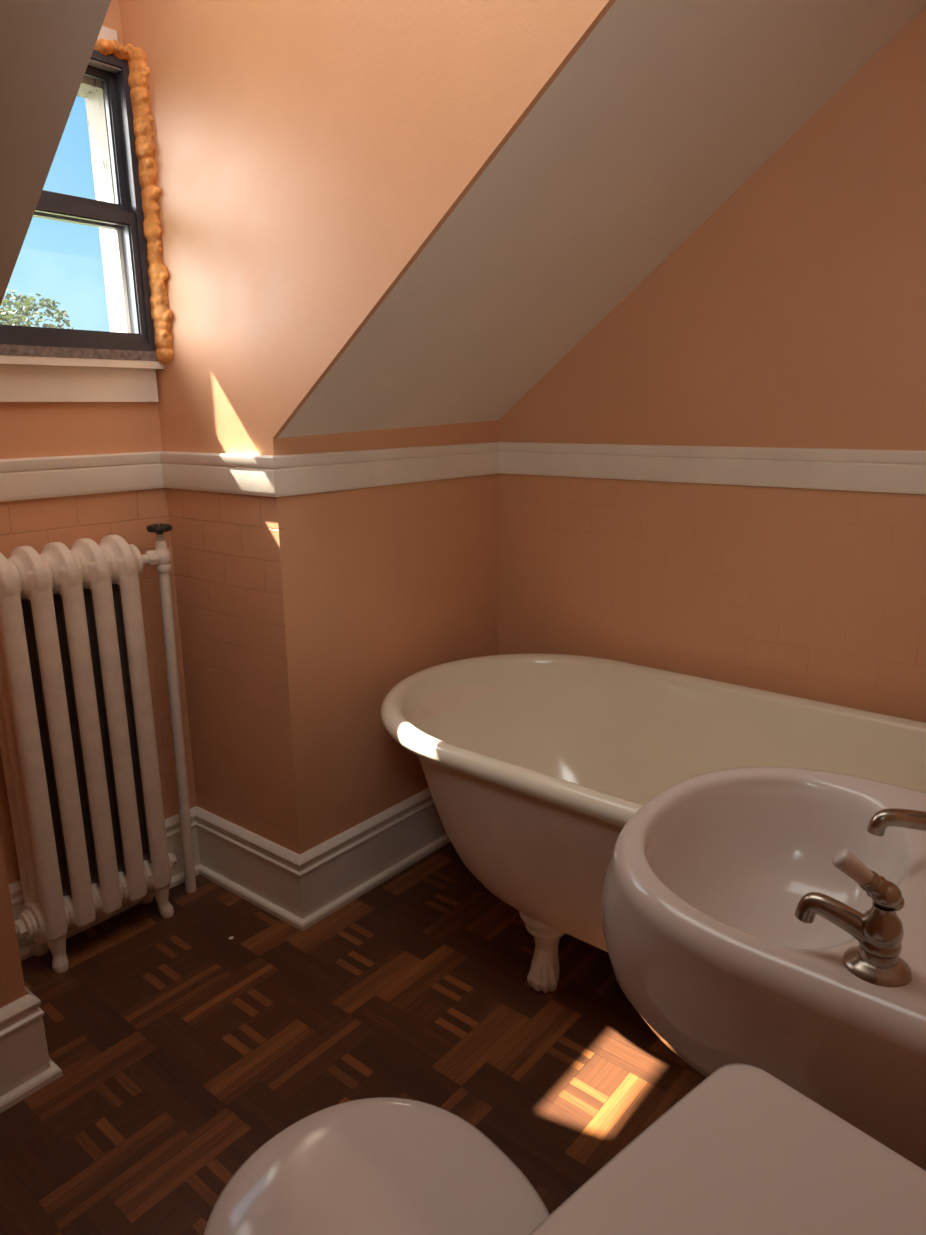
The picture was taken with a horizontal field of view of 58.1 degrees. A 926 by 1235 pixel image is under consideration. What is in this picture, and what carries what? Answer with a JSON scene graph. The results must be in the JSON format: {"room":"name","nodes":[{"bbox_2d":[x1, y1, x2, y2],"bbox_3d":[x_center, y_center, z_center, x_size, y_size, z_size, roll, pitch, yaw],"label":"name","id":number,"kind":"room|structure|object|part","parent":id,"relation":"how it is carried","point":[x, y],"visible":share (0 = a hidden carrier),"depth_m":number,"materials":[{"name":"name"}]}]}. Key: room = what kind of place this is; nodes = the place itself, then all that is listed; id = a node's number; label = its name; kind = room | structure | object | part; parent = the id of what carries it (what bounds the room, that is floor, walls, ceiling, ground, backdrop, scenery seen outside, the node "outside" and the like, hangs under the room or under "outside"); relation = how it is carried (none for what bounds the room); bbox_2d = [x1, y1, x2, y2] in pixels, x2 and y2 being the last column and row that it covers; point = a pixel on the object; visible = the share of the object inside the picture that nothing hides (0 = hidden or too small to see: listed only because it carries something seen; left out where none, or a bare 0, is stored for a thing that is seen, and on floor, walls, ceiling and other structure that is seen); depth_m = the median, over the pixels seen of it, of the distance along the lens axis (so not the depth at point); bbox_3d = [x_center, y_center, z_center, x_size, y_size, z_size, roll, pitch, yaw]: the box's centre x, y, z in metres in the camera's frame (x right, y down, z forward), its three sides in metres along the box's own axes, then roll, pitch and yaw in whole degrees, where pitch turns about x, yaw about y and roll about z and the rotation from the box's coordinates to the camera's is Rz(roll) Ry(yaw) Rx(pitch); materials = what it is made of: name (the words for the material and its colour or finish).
{"room":"bathroom","nodes":[
{"label":"bathroom","id":0,"kind":"room"},
{"bbox_2d":[0,0,110,305],"bbox_3d":[-0.626,-0.608,0.305,1.504,1.156,1.125,11,18,38],"label":"ceiling","id":1,"kind":"structure","parent":0,"point":[47,46],"depth_m":0.86,"materials":[{"name":"white paint"}]},
{"bbox_2d":[0,0,196,883],"bbox_3d":[-0.950,-0.372,1.799,0.050,2.300,0.707,11,18,38],"label":"wall","id":2,"kind":"structure","parent":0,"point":[27,429],"depth_m":1.91,"materials":[{"name":"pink paint"}]},
{"bbox_2d":[0,26,172,401],"bbox_3d":[-0.987,-1.061,1.691,0.369,1.210,1.087,11,18,38],"label":"window","id":3,"kind":"structure","parent":2,"relation":"attached to","point":[38,364],"depth_m":1.84,"materials":[{"name":"plastic"}]},
{"bbox_3d":[-0.869,-0.726,1.740,0.024,0.278,0.420,11,18,38],"label":"sash","id":4,"kind":"part","parent":3,"relation":"part of","materials":[{"name":"plastic"}]},
{"bbox_3d":[-0.912,-0.859,1.742,0.021,0.032,0.420,11,18,38],"label":"storm rail","id":5,"kind":"part","parent":3,"relation":"part of","materials":[{"name":"plastic"}]},
{"bbox_3d":[-0.889,-0.546,1.777,0.064,0.018,0.526,11,18,38],"label":"sill","id":6,"kind":"part","parent":3,"relation":"part of","materials":[{"name":"white wood"}]},
{"bbox_3d":[-0.895,-1.000,1.692,0.024,0.300,0.420,11,18,38],"label":"sash","id":7,"kind":"part","parent":3,"relation":"part of","materials":[{"name":"plastic"}]},
{"bbox_3d":[-0.900,-1.187,1.623,0.021,0.055,0.470,11,18,38],"label":"head casing","id":8,"kind":"part","parent":3,"relation":"part of","materials":[{"name":"white wood"}]},
{"bbox_2d":[0,420,498,1007],"bbox_3d":[-0.707,0.254,1.579,0.055,1.187,2.592,11,18,38],"label":"wall","id":9,"kind":"structure","parent":0,"point":[388,584],"depth_m":2.08,"materials":[{"name":"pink paint"}]},
{"bbox_2d":[0,987,62,1112],"bbox_3d":[-1.166,0.881,1.163,0.115,0.181,1.143,11,18,38],"label":"baseboard","id":10,"kind":"structure","parent":9,"relation":"attached to","point":[26,1067],"depth_m":1.52,"materials":[{"name":"white wood"}]},
{"bbox_2d":[0,841,706,1234],"bbox_3d":[-0.254,0.971,1.346,2.098,0.100,2.782,11,18,38],"label":"floor","id":11,"kind":"structure","parent":0,"point":[181,1047],"depth_m":1.64,"materials":[{"name":"brown wood"}]},
{"bbox_2d":[0,524,195,973],"bbox_3d":[-0.846,0.289,1.911,0.132,0.962,0.497,11,18,38],"label":"radiator","id":12,"kind":"object","parent":11,"relation":"on","point":[78,746],"visible":1,"depth_m":1.84,"materials":[{"name":"white metal"}]},
{"bbox_3d":[-0.970,0.729,1.920,0.048,0.107,0.048,-5,15,-16],"label":"leg","id":13,"kind":"part","parent":12,"relation":"part of","materials":[{"name":"beige paint"}]},
{"bbox_3d":[-0.914,0.740,1.875,0.048,0.107,0.048,1,14,6],"label":"leg","id":14,"kind":"part","parent":12,"relation":"part of","materials":[{"name":"beige paint"}]},
{"bbox_3d":[-0.807,0.679,2.113,0.052,0.107,0.048,11,18,38],"label":"leg","id":15,"kind":"part","parent":12,"relation":"part of","materials":[{"name":"beige paint"}]},
{"bbox_3d":[-0.716,-0.190,1.968,0.019,0.026,0.018,11,18,38],"label":"valve stem","id":16,"kind":"part","parent":12,"relation":"part of","materials":[{"name":"white metal"}]},
{"bbox_3d":[-0.748,0.690,2.067,0.052,0.107,0.048,11,18,38],"label":"leg","id":17,"kind":"part","parent":12,"relation":"part of","materials":[{"name":"beige paint"}]},
{"bbox_2d":[204,1063,925,1234],"bbox_3d":[-0.006,0.705,0.750,0.396,0.700,0.648,-13,18,-39],"label":"toilet","id":18,"kind":"object","parent":11,"relation":"on","point":[744,1152],"visible":1,"depth_m":0.63,"materials":[{"name":"white ceramic"}]},
{"bbox_3d":[-0.087,0.629,0.844,0.336,0.026,0.365,-13,18,-39],"label":"lid","id":19,"kind":"part","parent":18,"relation":"part of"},
{"bbox_3d":[0.139,0.422,0.503,0.396,0.034,0.195,-13,18,-39],"label":"tank lid","id":20,"kind":"part","parent":18,"relation":"part of","materials":[{"name":"white ceramic"}]},
{"bbox_2d":[381,653,925,992],"bbox_3d":[0.426,0.504,1.803,1.370,0.569,0.750,11,18,38],"label":"bathtub","id":21,"kind":"object","parent":11,"relation":"on","point":[535,766],"visible":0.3,"depth_m":1.92,"materials":[{"name":"white ceramic"}]},
{"bbox_2d":[381,653,925,827],"bbox_3d":[0.425,0.429,1.784,1.370,0.413,0.750,11,18,38],"label":"basin","id":22,"kind":"object","parent":21,"relation":"in","point":[524,740],"depth_m":2.04,"materials":[{"name":"white ceramic"}]},
{"bbox_2d":[119,0,615,854],"bbox_3d":[-0.011,-0.272,1.460,1.888,2.250,0.021,11,18,38],"label":"wall","id":23,"kind":"structure","parent":0,"point":[308,153],"depth_m":1.65,"materials":[{"name":"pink paint"}]},
{"bbox_2d":[9,788,449,1060],"bbox_3d":[0.051,0.632,2.107,2.386,0.181,1.050,-1,14,-3],"label":"baseboard","id":24,"kind":"structure","parent":23,"relation":"attached to","point":[301,890],"depth_m":2.14,"materials":[{"name":"white wood"}]},
{"bbox_2d":[0,442,925,501],"bbox_3d":[0.039,-0.328,1.868,2.385,0.087,1.047,-1,14,-3],"label":"trim","id":25,"kind":"structure","parent":23,"relation":"attached to","point":[868,470],"depth_m":1.91,"materials":[{"name":"white wood"}]},
{"bbox_2d":[278,0,925,437],"bbox_3d":[0.393,-0.917,1.498,1.500,1.156,0.800,11,18,38],"label":"ceiling","id":26,"kind":"structure","parent":0,"point":[666,108],"depth_m":1.57,"materials":[{"name":"white paint"}]},
{"bbox_2d":[499,7,925,722],"bbox_3d":[0.764,-0.421,1.900,1.620,2.310,0.120,11,18,38],"label":"wall","id":27,"kind":"structure","parent":0,"point":[793,315],"depth_m":1.89,"materials":[{"name":"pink paint"}]},
{"bbox_3d":[0.496,-0.073,0.437,0.120,2.350,2.782,11,18,38],"label":"wall","id":28,"kind":"structure","parent":0,"visible":0},
{"bbox_2d":[601,767,925,1169],"bbox_3d":[0.412,0.311,0.923,0.495,0.327,0.477,11,18,38],"label":"sink","id":29,"kind":"object","parent":28,"relation":"attached to","point":[772,920],"visible":0.99,"depth_m":0.82,"materials":[{"name":"white ceramic"}]},
{"bbox_2d":[795,849,911,987],"bbox_3d":[0.343,0.251,0.725,0.098,0.112,0.055,11,18,38],"label":"tap","id":30,"kind":"object","parent":29,"relation":"on","point":[877,961],"depth_m":0.71,"materials":[{"name":"silver metal"}]},
{"bbox_2d":[867,808,925,835],"bbox_3d":[0.507,0.215,0.898,0.109,0.094,0.102,11,18,38],"label":"tap","id":31,"kind":"object","parent":29,"relation":"on","point":[904,818],"depth_m":0.89,"materials":[{"name":"silver metal"}]},
{"label":"outside","id":32,"kind":"structure","parent":0,"visible":0},
{"bbox_3d":[-44.697,-7.921,64.310,132.000,0.500,200.000,11,18,38],"label":"ground","id":33,"kind":"structure","parent":32,"visible":0},
{"bbox_2d":[0,289,72,328],"bbox_3d":[-12.106,-3.440,21.629,5.528,10.882,6.581,11,18,38],"label":"tree","id":34,"kind":"object","parent":33,"relation":"on","point":[19,318],"visible":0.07,"depth_m":20.70,"materials":[{"name":"green plant"}]}
]}

